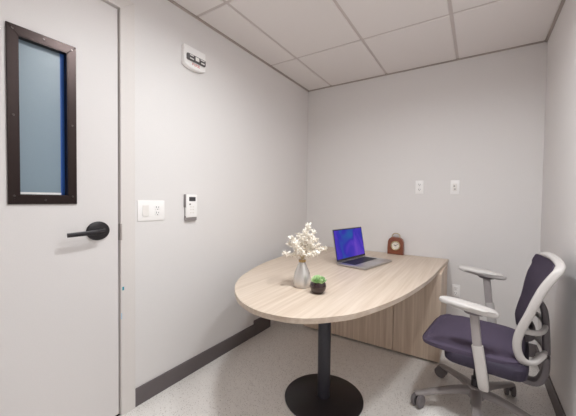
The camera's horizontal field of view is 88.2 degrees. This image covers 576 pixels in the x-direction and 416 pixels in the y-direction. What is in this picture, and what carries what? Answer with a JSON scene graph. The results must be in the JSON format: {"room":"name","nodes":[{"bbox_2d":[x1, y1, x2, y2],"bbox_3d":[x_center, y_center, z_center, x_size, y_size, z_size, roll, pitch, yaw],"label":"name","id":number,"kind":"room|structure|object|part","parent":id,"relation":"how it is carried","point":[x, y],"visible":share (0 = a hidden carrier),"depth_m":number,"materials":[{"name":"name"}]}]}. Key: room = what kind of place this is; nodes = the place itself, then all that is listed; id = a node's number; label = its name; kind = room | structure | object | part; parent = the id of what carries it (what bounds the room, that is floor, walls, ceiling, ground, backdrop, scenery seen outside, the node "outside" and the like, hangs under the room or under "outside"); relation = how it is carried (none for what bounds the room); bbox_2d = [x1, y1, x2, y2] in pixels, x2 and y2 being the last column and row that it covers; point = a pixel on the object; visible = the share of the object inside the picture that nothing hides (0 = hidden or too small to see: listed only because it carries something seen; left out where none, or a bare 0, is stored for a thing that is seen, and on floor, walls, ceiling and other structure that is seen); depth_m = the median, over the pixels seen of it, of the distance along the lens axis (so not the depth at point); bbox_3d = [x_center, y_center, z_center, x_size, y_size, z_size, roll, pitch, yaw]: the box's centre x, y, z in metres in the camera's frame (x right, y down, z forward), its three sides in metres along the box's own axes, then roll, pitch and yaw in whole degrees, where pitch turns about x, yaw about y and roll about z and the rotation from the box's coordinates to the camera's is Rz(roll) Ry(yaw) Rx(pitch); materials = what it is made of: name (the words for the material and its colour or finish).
{"room":"small office","nodes":[
{"label":"small office","id":0,"kind":"room"},
{"bbox_2d":[129,0,307,388],"bbox_3d":[-0.871,-0.155,1.977,0.120,2.740,3.899,2,2,33],"label":"wall","id":1,"kind":"structure","parent":0,"point":[232,135],"depth_m":2.24,"materials":[{"name":"paint"}]},
{"bbox_2d":[0,0,118,415],"bbox_3d":[-1.217,0.050,1.321,0.112,2.334,0.915,2,2,33],"label":"door","id":2,"kind":"structure","parent":1,"relation":"in","point":[59,340],"depth_m":1.47,"materials":[{"name":"paint"}]},
{"bbox_3d":[-1.168,-0.415,1.415,0.039,0.793,0.266,2,2,33],"label":"vision frame","id":3,"kind":"part","parent":2,"relation":"part of","materials":[{"name":"brown metal"}]},
{"bbox_3d":[-1.183,-0.415,1.426,0.006,0.709,0.190,2,2,33],"label":"glass pane","id":4,"kind":"part","parent":2,"relation":"part of","materials":[{"name":"blue glass"}]},
{"bbox_3d":[-1.032,0.129,1.527,0.019,0.031,0.178,2,2,29],"label":"lever","id":5,"kind":"part","parent":2,"relation":"part of","materials":[{"name":"black metal"}]},
{"bbox_3d":[-1.015,0.125,1.607,0.058,0.103,0.120,2,2,33],"label":"handle","id":6,"kind":"part","parent":2,"relation":"part of","materials":[{"name":"black metal"}]},
{"bbox_2d":[101,0,134,415],"bbox_3d":[-1.263,0.017,1.347,0.126,2.422,1.102,2,2,33],"label":"trim","id":7,"kind":"structure","parent":1,"relation":"attached to","point":[125,8],"depth_m":1.74,"materials":[{"name":"paint"}]},
{"bbox_3d":[-0.984,0.138,1.728,0.059,0.095,0.008,2,2,33],"label":"strike plate","id":8,"kind":"part","parent":7,"relation":"part of","materials":[{"name":"metal"}]},
{"bbox_2d":[137,200,163,220],"bbox_3d":[-0.861,0.016,1.877,0.012,0.128,0.184,2,2,33],"label":"switch plate","id":9,"kind":"object","parent":1,"relation":"attached to","point":[147,210],"visible":1,"depth_m":1.87,"materials":[{"name":"white plastic"}]},
{"bbox_2d":[143,205,148,215],"bbox_3d":[-0.881,0.017,1.842,0.008,0.066,0.041,2,2,33],"label":"rocker switch","id":10,"kind":"object","parent":9,"relation":"attached to","point":[145,207],"depth_m":1.84,"materials":[{"name":"white plastic"}]},
{"bbox_2d":[184,194,196,220],"bbox_3d":[-0.695,-0.004,2.122,0.028,0.186,0.102,2,2,33],"label":"controller","id":11,"kind":"object","parent":1,"relation":"attached to","point":[190,200],"visible":1,"depth_m":2.11,"materials":[{"name":"white plastic"}]},
{"bbox_2d":[182,43,205,72],"bbox_3d":[-0.660,-1.050,2.104,0.054,0.149,0.188,2,2,33],"label":"fire alarm","id":12,"kind":"object","parent":1,"relation":"attached to","point":[193,59],"visible":1,"depth_m":2.08,"materials":[{"name":"white plastic"}]},
{"bbox_2d":[135,317,270,406],"bbox_3d":[-0.557,1.135,2.405,0.013,0.146,1.404,2,2,33],"label":"baseboard","id":13,"kind":"structure","parent":1,"relation":"attached to","point":[146,391],"depth_m":2.20,"materials":[{"name":"plastic"}]},
{"bbox_2d":[168,0,565,91],"bbox_3d":[0.114,-1.339,1.325,2.181,0.018,3.899,2,2,33],"label":"trim","id":14,"kind":"structure","parent":1,"relation":"attached to","point":[171,1],"depth_m":2.53,"materials":[{"name":"paint"}]},
{"bbox_2d":[119,321,555,415],"bbox_3d":[0.081,1.273,1.397,2.421,0.060,4.139,2,2,33],"label":"floor","id":15,"kind":"structure","parent":0,"point":[253,378],"depth_m":2.09,"materials":[{"name":"carpet"}]},
{"bbox_2d":[235,246,448,415],"bbox_3d":[0.364,0.849,2.309,1.394,0.745,2.025,2,2,33],"label":"desk","id":16,"kind":"object","parent":15,"relation":"on","point":[268,291],"visible":0.86,"depth_m":1.88,"materials":[{"name":"brown wood"}]},
{"bbox_2d":[293,259,310,288],"bbox_3d":[0.087,0.401,1.839,0.111,0.170,0.111,2,2,33],"label":"vase","id":17,"kind":"object","parent":16,"relation":"on","point":[302,278],"visible":0.96,"depth_m":1.80,"materials":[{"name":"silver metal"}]},
{"bbox_2d":[282,222,326,259],"bbox_3d":[0.106,0.271,1.834,0.256,0.370,0.237,2,2,33],"label":"dried flowers","id":18,"kind":"object","parent":17,"relation":"in","point":[304,245],"visible":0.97,"depth_m":1.81,"materials":[{"name":"white plant"}]},
{"bbox_2d":[310,275,326,293],"bbox_3d":[0.174,0.438,1.714,0.099,0.104,0.098,2,2,33],"label":"potted succulent","id":19,"kind":"object","parent":16,"relation":"on","point":[317,284],"visible":1,"depth_m":1.68,"materials":[{"name":"green plant"}]},
{"bbox_2d":[310,281,325,293],"bbox_3d":[0.174,0.457,1.716,0.096,0.067,0.096,2,2,33],"label":"pot","id":20,"kind":"object","parent":19,"relation":"on","point":[317,287],"depth_m":1.68,"materials":[{"name":"brown ceramic"}]},
{"bbox_3d":[0.235,0.868,1.920,0.082,0.701,0.082,2,2,33],"label":"post","id":21,"kind":"part","parent":16,"relation":"part of","materials":[{"name":"black metal"}]},
{"bbox_3d":[0.231,1.223,1.929,0.504,0.014,0.504,2,2,33],"label":"plate","id":22,"kind":"part","parent":16,"relation":"part of","materials":[{"name":"black metal"}]},
{"bbox_2d":[332,227,391,269],"bbox_3d":[0.640,0.328,2.547,0.318,0.291,0.470,2,2,44],"label":"laptop","id":23,"kind":"object","parent":16,"relation":"on","point":[348,242],"visible":1,"depth_m":2.57,"materials":[{"name":"silver metal"}]},
{"bbox_3d":[0.546,0.315,2.637,0.057,0.272,0.470,2,2,44],"label":"lid","id":24,"kind":"part","parent":23,"relation":"part of","materials":[{"name":"blue glass"}]},
{"bbox_2d":[387,233,403,254],"bbox_3d":[1.089,0.359,3.000,0.154,0.214,0.067,2,2,36],"label":"desk clock","id":25,"kind":"object","parent":16,"relation":"on","point":[395,244],"visible":1,"depth_m":2.98,"materials":[{"name":"red wood"}]},
{"bbox_2d":[303,263,447,362],"bbox_3d":[0.820,0.853,2.875,1.223,0.718,0.540,2,2,33],"label":"base cabinet","id":26,"kind":"object","parent":15,"relation":"on","point":[400,327],"visible":0.48,"depth_m":2.47,"materials":[{"name":"brown wood"}]},
{"bbox_3d":[0.309,0.839,2.892,0.343,0.699,0.019,2,2,33],"label":"door","id":27,"kind":"part","parent":26,"relation":"part of","materials":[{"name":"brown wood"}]},
{"bbox_3d":[0.676,0.850,2.658,0.519,0.699,0.019,2,2,33],"label":"door","id":28,"kind":"part","parent":26,"relation":"part of","materials":[{"name":"brown wood"}]},
{"bbox_3d":[1.046,0.861,2.421,0.353,0.699,0.019,2,2,33],"label":"door","id":29,"kind":"part","parent":26,"relation":"part of","materials":[{"name":"brown wood"}]},
{"bbox_2d":[411,252,565,415],"bbox_3d":[1.177,0.746,1.789,0.707,0.999,0.736,2,2,39],"label":"office chair","id":30,"kind":"object","parent":15,"relation":"on","point":[487,347],"visible":1,"depth_m":1.66,"materials":[{"name":"purple fabric"}]},
{"bbox_3d":[0.964,1.137,1.852,0.334,0.082,0.060,1,2,6],"label":"leg","id":31,"kind":"part","parent":30,"relation":"part of","materials":[{"name":"grey plastic"}]},
{"bbox_3d":[1.144,1.134,2.029,0.060,0.082,0.334,1,2,-4],"label":"leg","id":32,"kind":"part","parent":30,"relation":"part of","materials":[{"name":"grey plastic"}]},
{"bbox_3d":[0.990,0.553,1.578,0.149,0.030,0.056,2,2,39],"label":"pad plate","id":33,"kind":"part","parent":30,"relation":"part of","materials":[{"name":"grey plastic"}]},
{"bbox_2d":[422,314,524,364],"bbox_3d":[1.141,0.796,1.831,0.500,0.067,0.565,2,2,39],"label":"seat cushion","id":34,"kind":"object","parent":30,"relation":"on","point":[449,333],"depth_m":1.73,"materials":[{"name":"purple fabric"}]},
{"bbox_3d":[1.056,1.143,1.666,0.060,0.082,0.334,2,2,32],"label":"leg","id":35,"kind":"part","parent":30,"relation":"part of","materials":[{"name":"grey plastic"}]},
{"bbox_3d":[0.999,0.678,1.573,0.072,0.236,0.027,2,2,39],"label":"arm post","id":36,"kind":"part","parent":30,"relation":"part of","materials":[{"name":"grey plastic"}]},
{"bbox_3d":[1.373,0.596,2.033,0.072,0.236,0.027,2,2,39],"label":"arm post","id":37,"kind":"part","parent":30,"relation":"part of","materials":[{"name":"grey plastic"}]},
{"bbox_3d":[1.341,1.140,1.908,0.334,0.082,0.060,0,2,-22],"label":"leg","id":38,"kind":"part","parent":30,"relation":"part of","materials":[{"name":"grey plastic"}]},
{"bbox_3d":[1.287,1.145,1.683,0.060,0.082,0.334,-1,2,-40],"label":"leg","id":39,"kind":"part","parent":30,"relation":"part of","materials":[{"name":"grey plastic"}]},
{"bbox_3d":[1.373,0.527,1.639,0.198,0.550,0.499,2,2,39],"label":"frame","id":40,"kind":"part","parent":30,"relation":"part of","materials":[{"name":"white plastic"}]},
{"bbox_2d":[173,0,561,89],"bbox_3d":[0.115,-1.416,1.323,2.421,0.160,4.139,2,2,33],"label":"ceiling","id":41,"kind":"structure","parent":0,"point":[317,44],"depth_m":2.25,"materials":[{"name":"tile"}]},
{"bbox_2d":[306,42,547,344],"bbox_3d":[1.180,-0.159,3.051,2.421,2.740,0.120,2,2,33],"label":"wall","id":42,"kind":"structure","parent":0,"point":[478,122],"depth_m":2.78,"materials":[{"name":"paint"}]},
{"bbox_2d":[415,181,423,193],"bbox_3d":[1.286,-0.203,2.906,0.074,0.130,0.009,2,2,33],"label":"wall outlet","id":43,"kind":"object","parent":42,"relation":"attached to","point":[419,186],"visible":1,"depth_m":2.90,"materials":[{"name":"white plastic"}]},
{"bbox_2d":[450,180,459,193],"bbox_3d":[1.541,-0.191,2.743,0.074,0.130,0.009,2,2,33],"label":"wall outlet","id":44,"kind":"object","parent":42,"relation":"attached to","point":[454,184],"visible":1,"depth_m":2.74,"materials":[{"name":"white plastic"}]},
{"bbox_2d":[452,284,459,296],"bbox_3d":[1.556,0.766,2.753,0.066,0.112,0.009,2,2,33],"label":"wall outlet","id":45,"kind":"object","parent":42,"relation":"attached to","point":[455,288],"visible":1,"depth_m":2.75,"materials":[{"name":"white plastic"}]},
{"bbox_2d":[529,343,535,357],"bbox_3d":[1.133,1.155,3.030,2.171,0.112,0.010,2,2,33],"label":"baseboard","id":46,"kind":"structure","parent":42,"relation":"attached to","point":[531,346],"depth_m":2.46,"materials":[{"name":"plastic"}]},
{"bbox_2d":[537,0,575,415],"bbox_3d":[1.068,-0.097,0.739,0.120,2.740,3.899,2,2,33],"label":"wall","id":47,"kind":"structure","parent":0,"point":[558,215],"depth_m":1.83,"materials":[{"name":"paint"}]},
{"bbox_2d":[535,345,565,415],"bbox_3d":[0.994,1.215,0.806,0.010,0.112,3.889,2,2,33],"label":"baseboard","id":48,"kind":"structure","parent":47,"relation":"attached to","point":[556,404],"depth_m":1.86,"materials":[{"name":"plastic"}]}
]}

